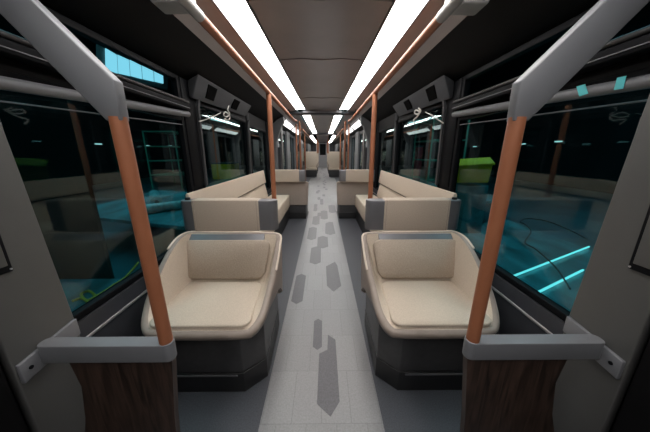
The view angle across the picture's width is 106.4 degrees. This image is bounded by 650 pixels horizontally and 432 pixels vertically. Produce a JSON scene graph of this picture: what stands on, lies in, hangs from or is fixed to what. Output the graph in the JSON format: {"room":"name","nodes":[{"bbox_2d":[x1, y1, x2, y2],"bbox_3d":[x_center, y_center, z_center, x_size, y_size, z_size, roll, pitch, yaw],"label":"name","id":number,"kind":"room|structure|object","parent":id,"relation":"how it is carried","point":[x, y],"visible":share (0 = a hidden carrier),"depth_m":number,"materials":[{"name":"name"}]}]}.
{"room":"train carriage","nodes":[
{"label":"train carriage","id":0,"kind":"room"},
{"bbox_2d":[0,363,30,431],"bbox_3d":[-1.026,0.507,-0.631,0.235,1.940,2.938,0,15,0],"label":"wall","id":1,"kind":"structure","parent":0,"point":[12,419],"depth_m":0.71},
{"bbox_2d":[0,14,228,184],"bbox_3d":[-12.208,-4.975,10.996,0.200,7.380,40.000,0,15,0],"label":"wall","id":2,"kind":"structure","parent":0,"point":[101,160],"depth_m":15.66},
{"bbox_2d":[0,56,304,336],"bbox_3d":[-1.211,-2.548,11.087,0.065,1.880,21.240,0,15,0],"label":"wall","id":3,"kind":"structure","parent":0,"point":[127,323],"depth_m":1.38,"materials":[{"name":"grey plastic"}]},
{"bbox_2d":[0,29,189,110],"bbox_3d":[-1.082,-0.702,1.285,0.068,0.073,1.280,0,15,0],"label":"housing","id":4,"kind":"object","parent":3,"relation":"attached to","point":[13,47],"visible":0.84,"depth_m":0.93,"materials":[{"name":"grey metal"}]},
{"bbox_2d":[0,69,193,321],"bbox_3d":[-1.112,-0.153,1.424,0.100,1.052,1.312,0,15,0],"label":"window","id":5,"kind":"structure","parent":3,"relation":"in","point":[88,307],"depth_m":1.23,"materials":[{"name":"black metal"}]},
{"bbox_2d":[0,100,181,124],"bbox_3d":[-1.122,-0.543,1.326,0.006,0.051,1.260,0,15,0],"label":"wire","id":6,"kind":"object","parent":5,"relation":"attached to","point":[0,100],"visible":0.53,"depth_m":1.03,"materials":[{"name":"grey metal"}]},
{"bbox_2d":[44,5,180,97],"bbox_3d":[-1.139,-0.814,1.255,0.045,0.195,1.300,0,15,0],"label":"window","id":7,"kind":"structure","parent":3,"relation":"in","point":[71,25],"depth_m":1.30,"materials":[{"name":"black metal"}]},
{"bbox_2d":[86,193,270,336],"bbox_3d":[-1.106,-0.014,3.276,0.008,0.014,4.840,0,15,0],"label":"trim","id":8,"kind":"structure","parent":3,"relation":"attached to","point":[145,291],"depth_m":1.26,"materials":[{"name":"silver metal"}]},
{"bbox_2d":[194,99,249,187],"bbox_3d":[-1.152,-0.618,2.935,0.045,1.180,1.470,0,15,0],"label":"window","id":9,"kind":"structure","parent":3,"relation":"in","point":[202,105],"depth_m":3.30,"materials":[{"name":"black metal"}]},
{"bbox_2d":[196,99,251,184],"bbox_3d":[-1.106,-0.832,2.885,0.038,0.740,1.478,0,15,0],"label":"trim","id":10,"kind":"structure","parent":3,"relation":"attached to","point":[198,100],"depth_m":2.20,"materials":[{"name":"black plastic"}]},
{"bbox_2d":[250,125,268,189],"bbox_3d":[-1.164,-0.964,4.328,0.045,1.140,1.120,0,15,0],"label":"window","id":11,"kind":"structure","parent":3,"relation":"in","point":[251,126],"depth_m":4.79,"materials":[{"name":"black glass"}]},
{"bbox_2d":[39,0,312,144],"bbox_3d":[-1.057,-3.204,9.385,0.328,0.285,24.200,0,15,0],"label":"ceiling","id":12,"kind":"structure","parent":0,"point":[139,26],"depth_m":1.42,"materials":[{"name":"grey plastic"}]},
{"bbox_2d":[188,75,250,115],"bbox_3d":[-1.065,-1.239,2.664,0.118,0.185,1.440,0,15,0],"label":"box","id":13,"kind":"object","parent":12,"relation":"attached to","point":[200,88],"visible":1,"depth_m":2.31,"materials":[{"name":"grey plastic"}]},
{"bbox_2d":[223,105,229,123],"bbox_3d":[-1.073,-1.110,2.655,0.012,0.210,0.194,0,15,0],"label":"cord","id":14,"kind":"object","parent":13,"relation":"hanging from","point":[225,119],"visible":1,"depth_m":2.66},
{"bbox_2d":[284,119,294,129],"bbox_3d":[-0.903,-2.278,6.088,0.130,0.105,1.450,0,15,0],"label":"light","id":15,"kind":"object","parent":12,"relation":"attached to","point":[288,124],"visible":0.89,"depth_m":5.97,"materials":[{"name":"white plastic"}]},
{"bbox_2d":[173,0,314,142],"bbox_3d":[-0.746,-3.279,9.368,0.290,0.130,24.200,0,15,0],"label":"ceiling","id":16,"kind":"structure","parent":0,"point":[209,9],"depth_m":1.92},
{"bbox_2d":[150,0,296,198],"bbox_3d":[-0.695,-0.510,1.942,0.244,1.567,7.227,0,15,0],"label":"grab rail","id":17,"kind":"object","parent":16,"relation":"attached to","point":[190,7],"visible":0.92,"depth_m":1.56,"materials":[{"name":"orange metal"}]},
{"bbox_2d":[211,0,305,109],"bbox_3d":[-0.502,-1.207,1.410,0.227,0.044,6.753,0,15,0],"label":"ceiling light","id":18,"kind":"object","parent":16,"relation":"attached to","point":[239,14],"visible":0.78,"depth_m":1.78,"materials":[{"name":"white glowing diffuser plastic"}]},
{"bbox_2d":[277,131,310,169],"bbox_3d":[-1.207,-3.397,13.212,0.110,1.320,16.699,0,15,0],"label":"wall","id":19,"kind":"structure","parent":0,"point":[287,133],"depth_m":7.55,"materials":[{"name":"grey plastic"}]},
{"bbox_2d":[273,116,284,169],"bbox_3d":[-0.970,-1.102,5.317,0.230,2.011,0.160,0,15,0],"label":"trim","id":20,"kind":"structure","parent":19,"relation":"attached to","point":[277,125],"depth_m":5.09,"materials":[{"name":"grey plastic"}]},
{"bbox_2d":[280,130,286,169],"bbox_3d":[-1.145,-1.611,6.469,0.040,1.300,1.350,0,15,0],"label":"door","id":21,"kind":"structure","parent":19,"relation":"in","point":[283,132],"depth_m":6.99,"materials":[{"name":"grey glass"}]},
{"bbox_2d":[290,135,294,169],"bbox_3d":[-1.161,-2.120,8.403,0.040,1.300,1.350,0,15,0],"label":"door","id":22,"kind":"structure","parent":19,"relation":"in","point":[291,136],"depth_m":8.68,"materials":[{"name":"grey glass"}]},
{"bbox_2d":[295,134,298,153],"bbox_3d":[-1.004,-2.159,9.330,0.230,2.011,0.160,0,15,0],"label":"trim","id":23,"kind":"structure","parent":19,"relation":"attached to","point":[298,134],"depth_m":9.08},
{"bbox_2d":[297,142,299,168],"bbox_3d":[-1.180,-2.712,10.651,0.040,1.300,2.000,0,15,0],"label":"door","id":24,"kind":"structure","parent":19,"relation":"in","point":[298,142],"depth_m":10.77,"materials":[{"name":"metal"}]},
{"bbox_2d":[178,167,461,431],"bbox_3d":[-0.091,-1.207,9.919,2.280,0.123,24.200,0,15,0],"label":"floor","id":25,"kind":"structure","parent":0,"point":[321,377],"depth_m":1.49,"materials":[{"name":"tile"}]},
{"bbox_2d":[0,0,179,431],"bbox_3d":[-0.788,0.145,0.727,0.595,1.950,0.205,0,15,0],"label":"partition","id":26,"kind":"object","parent":25,"relation":"on","point":[60,380],"visible":1,"depth_m":0.76,"materials":[{"name":"grey plastic"}]},
{"bbox_2d":[141,231,282,391],"bbox_3d":[-0.642,0.549,1.522,0.691,0.762,0.645,0,15,0],"label":"seat","id":27,"kind":"object","parent":25,"relation":"on","point":[220,289],"visible":0.91,"depth_m":1.41,"materials":[{"name":"beige leather"}]},
{"bbox_2d":[150,282,260,327],"bbox_3d":[-0.659,0.504,1.433,0.538,0.014,0.430,0,15,0],"label":"seat cushion","id":28,"kind":"object","parent":27,"relation":"on","point":[196,304],"depth_m":1.38,"materials":[{"name":"beige fabric"}]},
{"bbox_2d":[186,240,269,278],"bbox_3d":[-0.672,0.295,1.653,0.588,0.251,0.113,0,15,0],"label":"cushion","id":29,"kind":"object","parent":27,"relation":"on","point":[205,259],"depth_m":1.64,"materials":[{"name":"beige fabric"}]},
{"bbox_2d":[181,170,305,234],"bbox_3d":[-0.735,-0.029,3.275,0.768,0.988,3.053,0,15,0],"label":"bench","id":30,"kind":"object","parent":25,"relation":"on","point":[241,204],"visible":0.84,"depth_m":1.73,"materials":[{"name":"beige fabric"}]},
{"bbox_2d":[226,195,289,231],"bbox_3d":[-0.851,0.068,3.299,0.370,0.237,2.840,0,15,0],"label":"seat cushion","id":31,"kind":"object","parent":30,"relation":"on","point":[283,200],"depth_m":4.00,"materials":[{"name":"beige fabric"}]},
{"bbox_2d":[278,121,301,169],"bbox_3d":[-0.829,-1.135,5.576,0.595,1.955,0.205,0,15,0],"label":"screen","id":32,"kind":"object","parent":25,"relation":"on","point":[280,149],"visible":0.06,"depth_m":5.46,"materials":[{"name":"grey plastic"}]},
{"bbox_2d":[276,182,308,218],"bbox_3d":[-0.672,-0.389,5.086,0.691,0.762,0.645,0,15,0],"label":"seat","id":33,"kind":"object","parent":25,"relation":"on","point":[297,192],"visible":0.74,"depth_m":4.76,"materials":[{"name":"beige leather"}]},
{"bbox_2d":[295,124,297,169],"bbox_3d":[-0.787,-1.506,6.836,0.080,2.030,0.080,0,15,0],"label":"pole","id":34,"kind":"object","parent":25,"relation":"on","point":[295,124],"visible":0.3,"depth_m":6.72,"materials":[{"name":"orange metal"}]},
{"bbox_2d":[304,130,305,169],"bbox_3d":[-0.747,-2.131,9.153,0.080,2.060,0.080,0,15,0],"label":"pole","id":35,"kind":"object","parent":25,"relation":"on","point":[304,130],"visible":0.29,"depth_m":9.07,"materials":[{"name":"orange metal"}]},
{"bbox_2d":[306,152,317,176],"bbox_3d":[-0.736,-3.146,13.124,0.650,2.000,0.597,0,15,0],"label":"seat","id":36,"kind":"object","parent":25,"relation":"on","point":[311,157],"visible":0.87,"depth_m":13.29,"materials":[{"name":"beige fabric"}]},
{"bbox_2d":[328,139,339,176],"bbox_3d":[0.494,-3.149,13.134,0.650,2.000,0.597,0,15,0],"label":"seat","id":37,"kind":"object","parent":25,"relation":"on","point":[333,157],"visible":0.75,"depth_m":13.29,"materials":[{"name":"beige fabric"}]},
{"bbox_2d":[339,130,340,169],"bbox_3d":[0.573,-2.134,9.164,0.080,2.060,0.080,0,15,0],"label":"pole","id":38,"kind":"object","parent":25,"relation":"on","point":[340,130],"visible":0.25,"depth_m":9.08,"materials":[{"name":"orange metal"}]},
{"bbox_2d":[347,124,349,168],"bbox_3d":[0.653,-1.509,6.847,0.080,2.030,0.080,0,15,0],"label":"pole","id":39,"kind":"object","parent":25,"relation":"on","point":[348,124],"visible":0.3,"depth_m":6.70,"materials":[{"name":"orange metal"}]},
{"bbox_2d":[336,182,368,218],"bbox_3d":[0.570,-0.392,5.096,0.691,0.762,0.645,0,15,0],"label":"seat","id":40,"kind":"object","parent":25,"relation":"on","point":[346,191],"visible":0.66,"depth_m":4.77,"materials":[{"name":"beige leather"}]},
{"bbox_2d":[343,121,366,169],"bbox_3d":[0.727,-1.138,5.588,0.617,1.955,0.205,0,15,0],"label":"screen","id":41,"kind":"object","parent":25,"relation":"on","point":[364,155],"visible":0.06,"depth_m":5.47,"materials":[{"name":"grey plastic"}]},
{"bbox_2d":[339,169,460,232],"bbox_3d":[0.663,-0.032,3.286,0.768,0.988,3.053,0,15,0],"label":"bench","id":42,"kind":"object","parent":25,"relation":"on","point":[400,203],"visible":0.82,"depth_m":1.74,"materials":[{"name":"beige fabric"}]},
{"bbox_2d":[355,195,382,231],"bbox_3d":[0.779,0.065,3.312,0.370,0.237,2.840,0,15,0],"label":"seat cushion","id":43,"kind":"object","parent":42,"relation":"on","point":[360,200],"depth_m":4.13,"materials":[{"name":"grey plastic"}]},
{"bbox_2d":[361,230,499,389],"bbox_3d":[0.600,0.547,1.532,0.691,0.762,0.645,0,15,0],"label":"seat","id":44,"kind":"object","parent":25,"relation":"on","point":[418,286],"visible":0.96,"depth_m":1.44,"materials":[{"name":"beige leather"}]},
{"bbox_2d":[373,239,455,277],"bbox_3d":[0.627,0.292,1.663,0.588,0.251,0.113,0,15,0],"label":"cushion","id":45,"kind":"object","parent":44,"relation":"on","point":[392,258],"depth_m":1.65,"materials":[{"name":"beige fabric"}]},
{"bbox_2d":[382,281,490,326],"bbox_3d":[0.618,0.502,1.444,0.538,0.014,0.430,0,15,0],"label":"seat cushion","id":46,"kind":"object","parent":44,"relation":"on","point":[405,303],"depth_m":1.39,"materials":[{"name":"beige fabric"}]},
{"bbox_2d":[460,0,649,431],"bbox_3d":[0.768,0.141,0.739,0.617,1.950,0.205,0,15,0],"label":"partition","id":47,"kind":"object","parent":25,"relation":"on","point":[578,379],"visible":1,"depth_m":0.77,"materials":[{"name":"plastic"}]},
{"bbox_2d":[248,0,392,141],"bbox_3d":[-0.091,-3.312,9.360,0.810,0.061,24.190,0,15,0],"label":"ceiling","id":48,"kind":"structure","parent":0,"point":[321,46],"depth_m":1.81,"materials":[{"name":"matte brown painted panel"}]},
{"bbox_2d":[301,111,314,128],"bbox_3d":[-0.424,-2.652,6.899,0.192,0.044,3.700,0,15,0],"label":"ceiling light","id":49,"kind":"object","parent":48,"relation":"attached to","point":[307,118],"visible":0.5,"depth_m":6.48,"materials":[{"name":"white plastic"}]},
{"bbox_2d":[303,115,314,128],"bbox_3d":[-0.424,-2.646,6.901,0.168,0.018,3.700,0,15,0],"label":"diffuser","id":50,"kind":"object","parent":49,"relation":"attached to","point":[308,119],"depth_m":6.53,"materials":[{"name":"white plastic"}]},
{"bbox_2d":[285,112,359,114],"bbox_3d":[-0.054,-2.085,4.942,1.600,0.045,0.220,0,15,0],"label":"trim","id":51,"kind":"structure","parent":48,"relation":"attached to","point":[291,113],"depth_m":4.84,"materials":[{"name":"black metal"}]},
{"bbox_2d":[303,110,341,112],"bbox_3d":[-0.052,-2.066,4.813,0.780,0.044,0.022,0,15,0],"label":"trim","id":52,"kind":"structure","parent":48,"relation":"attached to","point":[304,111],"depth_m":4.80,"materials":[{"name":"grey metal"}]},
{"bbox_2d":[308,134,339,134],"bbox_3d":[-0.102,-3.600,10.695,1.600,0.045,0.220,0,15,0],"label":"trim","id":53,"kind":"structure","parent":48,"relation":"attached to","point":[308,134],"depth_m":10.60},
{"bbox_2d":[330,111,343,128],"bbox_3d":[0.284,-2.654,6.904,0.192,0.044,3.700,0,15,0],"label":"ceiling light","id":54,"kind":"object","parent":48,"relation":"attached to","point":[336,118],"visible":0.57,"depth_m":6.50,"materials":[{"name":"white plastic"}]},
{"bbox_2d":[330,115,341,128],"bbox_3d":[0.284,-2.647,6.906,0.168,0.018,3.700,0,15,0],"label":"diffuser","id":55,"kind":"object","parent":54,"relation":"attached to","point":[336,118],"depth_m":6.53,"materials":[{"name":"white plastic"}]},
{"bbox_2d":[339,0,429,109],"bbox_3d":[0.454,-1.209,1.418,0.227,0.044,6.753,0,15,-1],"label":"ceiling light","id":56,"kind":"object","parent":48,"relation":"attached to","point":[401,15],"visible":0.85,"depth_m":1.78,"materials":[{"name":"white glowing diffuser plastic"}]},
{"bbox_2d":[225,109,420,165],"bbox_3d":[-0.272,-10.068,30.335,24.000,7.380,0.200,0,15,0],"label":"wall","id":57,"kind":"structure","parent":0,"point":[234,136],"depth_m":30.51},
{"bbox_2d":[311,142,334,151],"bbox_3d":[-0.191,-5.398,21.379,2.280,2.150,0.100,0,15,0],"label":"wall","id":58,"kind":"structure","parent":0,"point":[313,146],"depth_m":21.18,"materials":[{"name":"grey plastic"}]},
{"bbox_2d":[316,143,327,166],"bbox_3d":[-0.191,-5.344,21.351,1.160,2.060,0.102,0,15,0],"label":"door","id":59,"kind":"structure","parent":58,"relation":"in","point":[322,146],"depth_m":21.35,"materials":[{"name":"silver metal"}]},
{"bbox_2d":[335,131,366,168],"bbox_3d":[0.963,-3.401,13.229,0.110,1.320,16.699,0,15,0],"label":"wall","id":60,"kind":"structure","parent":0,"point":[357,160],"depth_m":7.39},
{"bbox_2d":[345,141,347,168],"bbox_3d":[0.980,-2.717,10.668,0.040,1.300,2.000,0,15,0],"label":"door","id":61,"kind":"structure","parent":60,"relation":"in","point":[346,151],"depth_m":11.02,"materials":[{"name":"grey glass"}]},
{"bbox_2d":[346,134,349,166],"bbox_3d":[0.826,-2.163,9.345,0.230,2.011,0.160,0,15,0],"label":"trim","id":62,"kind":"structure","parent":60,"relation":"attached to","point":[346,134],"depth_m":9.14,"materials":[{"name":"metal"}]},
{"bbox_2d":[351,135,354,168],"bbox_3d":[0.999,-2.125,8.420,0.040,1.300,1.350,0,15,0],"label":"door","id":63,"kind":"structure","parent":60,"relation":"in","point":[353,136],"depth_m":8.49,"materials":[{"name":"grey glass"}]},
{"bbox_2d":[358,130,362,168],"bbox_3d":[1.015,-1.615,6.486,0.040,1.300,1.350,0,15,0],"label":"door","id":64,"kind":"structure","parent":60,"relation":"in","point":[360,132],"depth_m":6.99,"materials":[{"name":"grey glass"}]},
{"bbox_2d":[360,116,370,168],"bbox_3d":[0.860,-1.106,5.332,0.230,2.011,0.160,0,15,0],"label":"trim","id":65,"kind":"structure","parent":60,"relation":"attached to","point":[366,124],"depth_m":5.10,"materials":[{"name":"grey plastic"}]},
{"bbox_2d":[92,166,612,278],"bbox_3d":[-0.108,-1.383,12.044,32.000,0.100,40.000,0,15,0],"label":"floor","id":66,"kind":"structure","parent":0,"point":[583,212],"depth_m":7.22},
{"bbox_2d":[0,98,114,278],"bbox_3d":[-2.579,0.014,2.360,0.700,2.130,0.400,0,15,0],"label":"display board","id":67,"kind":"object","parent":66,"relation":"on","point":[45,144],"visible":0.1,"depth_m":2.27,"materials":[{"name":"glass"}]},
{"bbox_2d":[59,279,120,311],"bbox_3d":[-2.248,1.020,1.878,1.750,0.430,1.350,0,15,0],"label":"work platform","id":68,"kind":"object","parent":66,"relation":"on","point":[72,288],"visible":0.02,"depth_m":2.32,"materials":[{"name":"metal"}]},
{"bbox_2d":[71,262,138,301],"bbox_3d":[-2.099,0.636,2.432,0.225,0.022,0.778,0,15,0],"label":"hose","id":69,"kind":"object","parent":68,"relation":"on","point":[81,297],"visible":0.77,"depth_m":2.19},
{"bbox_2d":[97,190,187,230],"bbox_3d":[-3.000,0.067,5.008,2.900,0.680,3.500,0,15,0],"label":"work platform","id":70,"kind":"object","parent":66,"relation":"on","point":[117,211],"visible":0.2,"depth_m":4.09,"materials":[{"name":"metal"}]},
{"bbox_2d":[149,190,162,203],"bbox_3d":[-3.450,-0.370,4.940,0.200,0.200,1.040,-11,18,-35],"label":"roll","id":71,"kind":"object","parent":70,"relation":"on","point":[154,196],"visible":0.89,"depth_m":4.59,"materials":[{"name":"metal"}]},
{"bbox_2d":[146,200,181,213],"bbox_3d":[-2.645,-0.200,4.372,0.160,0.160,1.248,14,20,42],"label":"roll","id":72,"kind":"object","parent":70,"relation":"on","point":[171,205],"visible":0.32,"depth_m":4.16,"materials":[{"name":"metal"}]},
{"bbox_2d":[142,131,183,188],"bbox_3d":[-7.512,-2.801,12.125,1.460,2.600,1.860,0,15,0],"label":"scaffold tower","id":73,"kind":"object","parent":66,"relation":"on","point":[174,133],"visible":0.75,"depth_m":11.38,"materials":[{"name":"teal metal"}]},
{"bbox_2d":[143,131,178,134],"bbox_3d":[-7.512,-4.038,11.799,1.400,0.040,1.800,0,15,0],"label":"shelf","id":74,"kind":"object","parent":73,"relation":"attached to","point":[159,132],"depth_m":11.34,"materials":[{"name":"teal glass"}]},
{"bbox_2d":[146,146,179,146],"bbox_3d":[-7.512,-3.410,11.965,1.400,0.040,1.800,0,15,0],"label":"shelf","id":75,"kind":"object","parent":73,"relation":"attached to","point":[146,146],"depth_m":11.10,"materials":[{"name":"green paint"}]},
{"bbox_2d":[148,159,181,160],"bbox_3d":[-7.512,-2.781,12.130,1.400,0.040,1.800,0,15,0],"label":"shelf","id":76,"kind":"object","parent":73,"relation":"attached to","point":[168,159],"depth_m":11.26,"materials":[{"name":"teal metal"}]},
{"bbox_2d":[151,172,183,175],"bbox_3d":[-7.512,-2.153,12.296,1.400,0.040,1.800,0,15,0],"label":"shelf","id":77,"kind":"object","parent":73,"relation":"attached to","point":[168,173],"depth_m":11.50,"materials":[{"name":"green paint"}]},
{"bbox_2d":[211,162,239,178],"bbox_3d":[-6.544,-3.032,16.106,1.240,1.020,1.640,0,15,0],"label":"crate","id":78,"kind":"object","parent":66,"relation":"on","point":[220,170],"visible":1,"depth_m":15.39,"materials":[{"name":"plastic"}]},
{"bbox_2d":[413,146,423,181],"bbox_3d":[4.907,-2.689,12.880,0.290,2.000,0.440,0,15,0],"label":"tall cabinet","id":79,"kind":"object","parent":66,"relation":"on","point":[419,149],"visible":0.7,"depth_m":12.70,"materials":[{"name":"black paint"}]},
{"bbox_2d":[378,183,492,203],"bbox_3d":[2.786,-0.354,6.704,2.700,0.630,3.900,0,15,0],"label":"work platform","id":80,"kind":"object","parent":66,"relation":"on","point":[489,197],"visible":0.02,"depth_m":5.80,"materials":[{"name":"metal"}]},
{"bbox_2d":[411,118,469,183],"bbox_3d":[4.311,-2.183,9.389,1.260,2.800,1.660,0,15,0],"label":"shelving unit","id":81,"kind":"object","parent":66,"relation":"on","point":[433,121],"visible":0.38,"depth_m":8.90,"materials":[{"name":"green paint"}]},
{"bbox_2d":[412,176,435,180],"bbox_3d":[4.311,-1.487,9.573,1.200,0.040,1.600,0,15,0],"label":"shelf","id":82,"kind":"object","parent":81,"relation":"attached to","point":[431,178],"depth_m":9.66,"materials":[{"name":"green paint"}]},
{"bbox_2d":[414,159,436,160],"bbox_3d":[4.311,-2.164,9.394,1.200,0.040,1.600,0,15,0],"label":"shelf","id":83,"kind":"object","parent":81,"relation":"attached to","point":[414,159],"depth_m":9.38,"materials":[{"name":"teal metal"}]},
{"bbox_2d":[417,118,441,123],"bbox_3d":[4.311,-3.518,9.038,1.200,0.040,1.600,0,15,0],"label":"lamp","id":84,"kind":"object","parent":81,"relation":"attached to","point":[430,121],"depth_m":9.11,"materials":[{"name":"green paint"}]},
{"bbox_2d":[415,139,465,141],"bbox_3d":[4.311,-2.841,9.216,1.200,0.040,1.600,0,15,0],"label":"shelf","id":85,"kind":"object","parent":81,"relation":"attached to","point":[432,140],"depth_m":8.76,"materials":[{"name":"green paint"}]},
{"bbox_2d":[453,219,592,311],"bbox_3d":[2.344,0.725,2.900,2.050,0.480,3.400,0,15,0],"label":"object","id":86,"kind":"structure","parent":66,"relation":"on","point":[514,256],"depth_m":2.86,"materials":[{"name":"metal"}]},
{"bbox_2d":[455,157,494,232],"bbox_3d":[2.232,-0.331,3.758,0.440,1.126,0.906,-5,16,-18],"label":"box","id":87,"kind":"object","parent":86,"relation":"on","point":[473,196],"visible":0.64,"depth_m":3.61,"materials":[{"name":"plastic"}]},
{"bbox_2d":[514,246,589,275],"bbox_3d":[2.625,0.493,2.759,1.737,0.019,0.020,-7,16,-25],"label":"tube","id":88,"kind":"object","parent":86,"relation":"on","point":[553,260],"visible":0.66,"depth_m":2.68,"materials":[{"name":"teal glass"}]},
{"bbox_2d":[520,218,587,289],"bbox_3d":[3.046,0.362,3.170,0.718,0.016,2.806,10,18,34],"label":"cable","id":89,"kind":"object","parent":86,"relation":"on","point":[545,257],"visible":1,"depth_m":3.17,"materials":[{"name":"black rubber"}]},
{"bbox_2d":[539,269,583,292],"bbox_3d":[2.265,0.610,2.315,0.904,0.019,0.020,-7,16,-26],"label":"tube","id":90,"kind":"object","parent":86,"relation":"on","point":[581,270],"visible":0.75,"depth_m":2.28,"materials":[{"name":"teal glass"}]},
{"bbox_2d":[331,0,465,142],"bbox_3d":[0.564,-3.282,9.378,0.290,0.130,24.200,0,15,0],"label":"ceiling","id":91,"kind":"structure","parent":0,"point":[433,7],"depth_m":1.93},
{"bbox_2d":[348,0,488,198],"bbox_3d":[0.641,-0.513,1.953,0.244,1.567,7.227,0,15,0],"label":"grab rail","id":92,"kind":"object","parent":91,"relation":"attached to","point":[451,7],"visible":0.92,"depth_m":1.53,"materials":[{"name":"orange metal"}]},
{"bbox_2d":[332,0,598,144],"bbox_3d":[0.875,-3.208,9.401,0.328,0.285,24.200,0,15,0],"label":"ceiling","id":93,"kind":"structure","parent":0,"point":[500,27],"depth_m":1.42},
{"bbox_2d":[350,119,360,129],"bbox_3d":[0.777,-2.282,6.102,0.130,0.105,1.450,0,15,0],"label":"light","id":94,"kind":"object","parent":93,"relation":"attached to","point":[356,124],"visible":0.89,"depth_m":6.00,"materials":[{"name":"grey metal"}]},
{"bbox_2d":[393,75,453,115],"bbox_3d":[0.997,-1.244,2.680,0.118,0.185,1.440,0,15,0],"label":"box","id":95,"kind":"object","parent":93,"relation":"attached to","point":[440,89],"visible":0.98,"depth_m":2.32,"materials":[{"name":"grey metal"}]},
{"bbox_2d":[413,107,420,124],"bbox_3d":[1.007,-1.093,2.659,0.016,0.166,0.199,0,15,0],"label":"cord","id":96,"kind":"object","parent":95,"relation":"hanging from","point":[417,114],"visible":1,"depth_m":2.66,"materials":[{"name":"white plastic"}]},
{"bbox_2d":[339,53,649,333],"bbox_3d":[1.004,-2.552,11.105,0.065,1.880,21.240,0,15,0],"label":"wall","id":97,"kind":"structure","parent":0,"point":[512,321],"depth_m":1.38,"materials":[{"name":"grey plastic"}]},
{"bbox_2d":[375,125,393,189],"bbox_3d":[1.071,-0.969,4.346,0.045,1.140,1.120,0,15,0],"label":"window","id":98,"kind":"structure","parent":97,"relation":"in","point":[390,127],"depth_m":4.81,"materials":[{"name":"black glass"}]},
{"bbox_2d":[393,100,445,184],"bbox_3d":[1.036,-0.837,2.902,0.038,0.740,1.478,0,15,0],"label":"trim","id":99,"kind":"structure","parent":97,"relation":"attached to","point":[443,101],"depth_m":2.22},
{"bbox_2d":[394,100,447,187],"bbox_3d":[1.083,-0.623,2.953,0.045,1.180,1.470,0,15,0],"label":"window","id":100,"kind":"structure","parent":97,"relation":"in","point":[437,106],"depth_m":3.34,"materials":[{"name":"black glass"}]},
{"bbox_2d":[373,192,551,333],"bbox_3d":[1.034,-0.018,3.292,0.008,0.014,4.840,0,15,0],"label":"trim","id":101,"kind":"structure","parent":97,"relation":"attached to","point":[492,287],"depth_m":1.29,"materials":[{"name":"silver metal"}]},
{"bbox_2d":[461,8,590,97],"bbox_3d":[1.096,-0.819,1.272,0.045,0.195,1.300,0,15,0],"label":"window","id":102,"kind":"structure","parent":97,"relation":"in","point":[561,29],"depth_m":1.33,"materials":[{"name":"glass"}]},
{"bbox_2d":[449,67,649,321],"bbox_3d":[1.068,-0.158,1.441,0.100,1.051,1.312,0,15,0],"label":"window","id":103,"kind":"structure","parent":97,"relation":"in","point":[553,307],"depth_m":1.19,"materials":[{"name":"black metal"}]},
{"bbox_2d":[460,99,647,124],"bbox_3d":[1.078,-0.548,1.344,0.006,0.051,1.260,0,15,0],"label":"wire","id":104,"kind":"object","parent":103,"relation":"attached to","point":[647,99],"visible":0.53,"depth_m":1.02,"materials":[{"name":"grey metal"}]},
{"bbox_2d":[576,84,587,95],"bbox_3d":[1.021,-0.499,0.965,0.002,0.042,0.055,0,15,0],"label":"tape","id":105,"kind":"object","parent":103,"relation":"attached to","point":[582,90],"visible":1,"depth_m":0.96,"materials":[{"name":"teal plastic"}]},
{"bbox_2d":[614,76,626,89],"bbox_3d":[1.022,-0.460,0.842,0.002,0.041,0.028,0,15,0],"label":"tape","id":106,"kind":"object","parent":103,"relation":"attached to","point":[619,84],"visible":1,"depth_m":0.84,"materials":[{"name":"teal plastic"}]},
{"bbox_2d":[452,25,649,110],"bbox_3d":[1.038,-0.706,1.302,0.068,0.073,1.280,0,15,0],"label":"housing","id":107,"kind":"object","parent":97,"relation":"attached to","point":[634,44],"visible":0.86,"depth_m":0.89,"materials":[{"name":"grey metal"}]},
{"bbox_2d":[418,1,649,193],"bbox_3d":[11.991,-5.025,11.188,0.200,7.380,40.000,0,15,0],"label":"wall","id":108,"kind":"structure","parent":0,"point":[594,155],"depth_m":12.16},
{"bbox_2d":[609,336,649,431],"bbox_3d":[1.030,0.503,-0.615,0.213,1.940,2.938,0,15,0],"label":"wall","id":109,"kind":"structure","parent":0,"point":[633,414],"depth_m":0.71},
{"bbox_3d":[-0.108,-8.591,10.043,24.400,0.100,40.200,0,15,0],"label":"ceiling","id":110,"kind":"structure","parent":0,"visible":0},
{"bbox_2d":[210,116,235,124],"bbox_3d":[-6.140,-7.610,14.412,0.120,4.023,3.779,0,15,0],"label":"lamp","id":111,"kind":"object","parent":110,"relation":"hanging from","point":[212,118],"visible":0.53,"depth_m":14.40,"materials":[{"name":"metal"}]},
{"bbox_2d":[408,114,437,123],"bbox_3d":[5.860,-7.636,14.448,0.120,3.992,4.364,0,15,0],"label":"lamp","id":112,"kind":"object","parent":110,"relation":"hanging from","point":[436,115],"visible":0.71,"depth_m":14.48,"materials":[{"name":"metal"}]},
{"label":"outside","id":113,"kind":"structure","parent":0,"visible":0},
{"bbox_2d":[96,44,167,89],"bbox_3d":[-7.171,-5.554,9.368,0.150,1.109,3.793,0,15,0],"label":"clerestory window","id":114,"kind":"structure","parent":113,"point":[116,63],"depth_m":8.86,"materials":[{"name":"glass"}]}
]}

